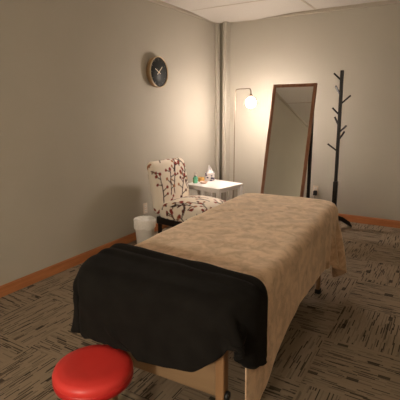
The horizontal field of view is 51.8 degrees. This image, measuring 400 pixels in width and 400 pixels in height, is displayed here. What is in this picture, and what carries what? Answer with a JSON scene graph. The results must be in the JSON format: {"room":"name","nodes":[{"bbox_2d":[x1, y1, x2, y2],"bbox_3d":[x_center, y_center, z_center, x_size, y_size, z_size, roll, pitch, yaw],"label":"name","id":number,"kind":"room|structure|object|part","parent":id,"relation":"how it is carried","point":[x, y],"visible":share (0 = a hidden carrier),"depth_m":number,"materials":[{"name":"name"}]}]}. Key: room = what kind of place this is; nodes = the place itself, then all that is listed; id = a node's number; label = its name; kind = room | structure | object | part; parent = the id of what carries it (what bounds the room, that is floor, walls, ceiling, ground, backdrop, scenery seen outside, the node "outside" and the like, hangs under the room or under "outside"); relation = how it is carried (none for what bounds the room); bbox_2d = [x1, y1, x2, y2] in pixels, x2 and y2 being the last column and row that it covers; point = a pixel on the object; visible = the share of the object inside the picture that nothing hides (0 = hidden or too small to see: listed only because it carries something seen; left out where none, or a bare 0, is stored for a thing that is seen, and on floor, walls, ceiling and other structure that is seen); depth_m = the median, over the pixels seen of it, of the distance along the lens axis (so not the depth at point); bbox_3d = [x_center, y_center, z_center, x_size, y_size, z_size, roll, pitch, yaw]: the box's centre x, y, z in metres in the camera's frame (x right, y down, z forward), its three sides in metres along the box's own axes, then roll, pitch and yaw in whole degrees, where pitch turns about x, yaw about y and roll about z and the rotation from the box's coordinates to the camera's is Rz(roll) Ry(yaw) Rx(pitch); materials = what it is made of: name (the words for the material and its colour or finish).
{"room":"massage room","nodes":[
{"label":"massage room","id":0,"kind":"room"},
{"bbox_2d":[0,0,214,285],"bbox_3d":[-1.547,-0.544,2.892,0.100,2.600,7.050,7,15,30],"label":"wall","id":1,"kind":"structure","parent":0,"point":[82,120],"depth_m":3.69,"materials":[{"name":"beige paint"}]},
{"bbox_2d":[0,223,167,297],"bbox_3d":[-1.518,0.698,3.095,0.014,0.088,6.740,7,15,30],"label":"baseboard","id":2,"kind":"structure","parent":1,"relation":"attached to","point":[30,279],"depth_m":3.55,"materials":[{"name":"brown wood"}]},
{"bbox_2d":[143,203,147,213],"bbox_3d":[-0.601,0.092,4.533,0.009,0.116,0.072,7,15,30],"label":"wall outlet","id":3,"kind":"object","parent":1,"relation":"attached to","point":[144,204],"visible":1,"depth_m":4.53,"materials":[{"name":"white plastic"}]},
{"bbox_2d":[146,56,167,87],"bbox_3d":[-0.456,-1.368,4.411,0.063,0.324,0.324,7,15,30],"label":"wall clock","id":4,"kind":"object","parent":1,"relation":"attached to","point":[156,68],"visible":1,"depth_m":4.38,"materials":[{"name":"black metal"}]},
{"bbox_2d":[148,0,215,23],"bbox_3d":[-1.503,-1.683,2.601,0.022,0.040,6.850,7,15,30],"label":"trim","id":5,"kind":"structure","parent":1,"relation":"attached to","point":[159,2],"depth_m":4.60,"materials":[{"name":"paint"}]},
{"bbox_2d":[215,23,220,197],"bbox_3d":[0.244,-1.114,5.676,0.048,2.455,0.085,7,15,30],"label":"trim","id":6,"kind":"structure","parent":1,"relation":"attached to","point":[217,25],"depth_m":5.59,"materials":[{"name":"beige paint"}]},
{"bbox_2d":[0,221,399,399],"bbox_3d":[0.280,1.002,2.124,4.340,0.100,7.050,7,15,30],"label":"floor","id":7,"kind":"structure","parent":0,"point":[341,342],"depth_m":2.53,"materials":[{"name":"carpet"}]},
{"bbox_2d":[52,344,133,399],"bbox_3d":[-0.396,0.846,1.659,0.476,0.420,0.500,3,13,14],"label":"stool","id":8,"kind":"object","parent":7,"relation":"on","point":[101,371],"visible":0.98,"depth_m":1.56,"materials":[{"name":"red leather"}]},
{"bbox_2d":[134,216,155,243],"bbox_3d":[-0.537,0.344,4.037,0.215,0.348,0.214,7,15,30],"label":"waste bin","id":9,"kind":"object","parent":7,"relation":"on","point":[144,226],"visible":0.77,"depth_m":3.95,"materials":[{"name":"white plastic"}]},
{"bbox_2d":[147,158,225,232],"bbox_3d":[-0.120,0.031,4.258,0.699,0.856,0.544,9,16,37],"label":"slipper chair","id":10,"kind":"object","parent":7,"relation":"on","point":[171,199],"visible":0.86,"depth_m":4.18,"materials":[{"name":"fabric"}]},
{"bbox_3d":[-0.415,0.337,4.285,0.052,0.253,0.034,9,16,37],"label":"leg","id":11,"kind":"part","parent":10,"relation":"part of","materials":[{"name":"black wood"}]},
{"bbox_3d":[-0.323,-0.161,4.376,0.186,0.530,0.536,9,16,37],"label":"backrest","id":12,"kind":"part","parent":10,"relation":"part of","materials":[{"name":"fabric"}]},
{"bbox_3d":[-0.084,0.198,4.268,0.550,0.075,0.490,9,16,37],"label":"seat rail","id":13,"kind":"part","parent":10,"relation":"part of","materials":[{"name":"black wood"}]},
{"bbox_3d":[-0.053,0.074,4.214,0.530,0.210,0.544,9,16,37],"label":"seat","id":14,"kind":"part","parent":10,"relation":"part of","materials":[{"name":"fabric"}]},
{"bbox_2d":[106,275,320,399],"bbox_3d":[0.245,0.509,2.480,0.734,0.705,1.890,6,15,28],"label":"massage table","id":15,"kind":"object","parent":7,"relation":"on","point":[212,379],"visible":0.12,"depth_m":1.65,"materials":[{"name":"beige wood"}]},
{"bbox_2d":[71,243,267,371],"bbox_3d":[-0.136,0.447,1.748,0.841,0.380,0.404,6,15,28],"label":"blanket","id":16,"kind":"object","parent":15,"relation":"on","point":[165,310],"visible":1,"depth_m":1.57,"materials":[{"name":"black fabric"}]},
{"bbox_3d":[-0.162,0.627,1.736,0.524,0.260,0.016,6,14,28],"label":"panel","id":17,"kind":"part","parent":15,"relation":"part of","materials":[{"name":"brown wood"}]},
{"bbox_3d":[0.086,0.733,1.623,0.036,0.590,0.048,6,14,28],"label":"leg","id":18,"kind":"part","parent":15,"relation":"part of","materials":[{"name":"brown wood"}]},
{"bbox_3d":[0.110,0.770,1.618,0.018,0.038,0.038,6,14,28],"label":"knob","id":19,"kind":"part","parent":15,"relation":"part of","materials":[{"name":"black plastic"}]},
{"bbox_2d":[134,193,346,399],"bbox_3d":[0.293,0.421,2.537,0.971,0.608,1.929,6,15,28],"label":"blanket","id":20,"kind":"object","parent":15,"relation":"on","point":[286,243],"visible":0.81,"depth_m":2.19,"materials":[{"name":"beige fabric"}]},
{"bbox_3d":[0.901,0.395,3.087,0.036,0.590,0.048,6,14,28],"label":"leg","id":21,"kind":"part","parent":15,"relation":"part of","materials":[{"name":"brown wood"}]},
{"bbox_2d":[188,179,242,200],"bbox_3d":[0.169,0.047,4.980,0.520,0.500,0.465,11,17,40],"label":"side table","id":22,"kind":"object","parent":7,"relation":"on","point":[218,187],"visible":0.52,"depth_m":4.82,"materials":[{"name":"white paint"}]},
{"bbox_2d":[193,172,197,182],"bbox_3d":[-0.056,-0.268,4.946,0.059,0.131,0.058,7,15,30],"label":"sanitizer bottle","id":23,"kind":"object","parent":22,"relation":"on","point":[195,178],"visible":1,"depth_m":4.93,"materials":[{"name":"green plastic"}]},
{"bbox_2d":[205,166,213,180],"bbox_3d":[0.123,-0.338,5.107,0.110,0.193,0.110,0,13,2],"label":"tissue box","id":24,"kind":"object","parent":22,"relation":"on","point":[209,175],"visible":1,"depth_m":5.07,"materials":[{"name":"paper"}]},
{"bbox_3d":[0.210,0.126,4.679,0.044,0.478,0.044,11,17,40],"label":"leg","id":25,"kind":"part","parent":22,"relation":"part of","materials":[{"name":"white paint"}]},
{"bbox_3d":[0.482,0.055,4.984,0.044,0.478,0.044,11,17,40],"label":"leg","id":26,"kind":"part","parent":22,"relation":"part of","materials":[{"name":"white paint"}]},
{"bbox_2d":[233,88,255,197],"bbox_3d":[0.500,-0.553,5.114,0.236,1.607,0.521,-7,14,-27],"label":"floor lamp","id":27,"kind":"object","parent":7,"relation":"on","point":[250,102],"visible":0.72,"depth_m":4.84,"materials":[{"name":"metal"}]},
{"bbox_3d":[0.591,-1.136,4.798,0.116,0.121,0.116,-7,14,-27],"label":"bulb","id":28,"kind":"part","parent":27,"relation":"part of","materials":[{"name":"white glass"}]},
{"bbox_2d":[261,83,316,197],"bbox_3d":[0.939,-0.431,4.519,0.494,1.636,0.373,8,15,33],"label":"mirror","id":29,"kind":"object","parent":7,"relation":"on","point":[288,153],"visible":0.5,"depth_m":4.50,"materials":[{"name":"brown wood"}]},
{"bbox_3d":[1.201,-0.284,4.532,0.032,1.330,0.036,8,15,33],"label":"leg","id":30,"kind":"part","parent":29,"relation":"part of","materials":[{"name":"black wood"}]},
{"bbox_2d":[327,70,351,225],"bbox_3d":[1.500,-0.533,4.629,0.439,1.768,0.467,7,15,30],"label":"coat rack","id":31,"kind":"object","parent":7,"relation":"on","point":[341,78],"visible":0.89,"depth_m":4.58,"materials":[{"name":"black wood"}]},
{"bbox_3d":[1.542,-0.581,4.614,0.046,1.668,0.034,7,15,30],"label":"post","id":32,"kind":"part","parent":31,"relation":"part of","materials":[{"name":"black wood"}]},
{"bbox_2d":[160,0,386,23],"bbox_3d":[0.262,-1.505,1.555,4.140,0.127,6.850,7,15,30],"label":"ceiling","id":33,"kind":"structure","parent":0,"point":[266,8],"depth_m":4.67,"materials":[{"name":"tile"}]},
{"bbox_2d":[191,0,263,10],"bbox_3d":[1.639,-2.000,3.795,4.140,0.014,0.024,7,15,30],"label":"trim","id":34,"kind":"structure","parent":33,"relation":"attached to","point":[257,0],"depth_m":4.58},
{"bbox_2d":[301,0,316,9],"bbox_3d":[-0.406,-1.567,1.952,0.024,0.014,6.850,7,15,30],"label":"trim","id":35,"kind":"structure","parent":33,"relation":"attached to","point":[305,2],"depth_m":4.56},
{"bbox_2d":[229,3,399,220],"bbox_3d":[2.058,-0.986,4.729,4.140,2.600,0.100,7,15,30],"label":"wall","id":36,"kind":"structure","parent":0,"point":[364,43],"depth_m":4.93,"materials":[{"name":"beige paint"}]},
{"bbox_2d":[220,23,222,199],"bbox_3d":[0.324,-1.189,5.675,0.170,2.600,0.025,7,15,30],"label":"trim","id":37,"kind":"structure","parent":36,"relation":"attached to","point":[220,23],"depth_m":5.64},
{"bbox_2d":[222,21,230,200],"bbox_3d":[0.355,-1.173,5.602,0.056,2.600,0.120,7,15,30],"label":"trim","id":38,"kind":"structure","parent":36,"relation":"attached to","point":[226,25],"depth_m":5.54,"materials":[{"name":"beige paint"}]},
{"bbox_2d":[230,0,399,22],"bbox_3d":[2.019,-2.120,4.417,4.140,0.040,0.022,7,15,30],"label":"trim","id":39,"kind":"structure","parent":36,"relation":"attached to","point":[387,2],"depth_m":4.69,"materials":[{"name":"paint"}]},
{"bbox_2d":[312,185,318,194],"bbox_3d":[1.465,-0.126,5.228,0.072,0.116,0.009,7,15,30],"label":"wall outlet","id":40,"kind":"object","parent":36,"relation":"attached to","point":[315,188],"visible":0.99,"depth_m":5.22,"materials":[{"name":"white plastic"}]},
{"bbox_2d":[338,213,399,227],"bbox_3d":[2.119,0.260,4.911,3.950,0.088,0.014,7,15,30],"label":"baseboard","id":41,"kind":"structure","parent":36,"relation":"attached to","point":[351,218],"depth_m":4.94,"materials":[{"name":"brown wood"}]}
]}

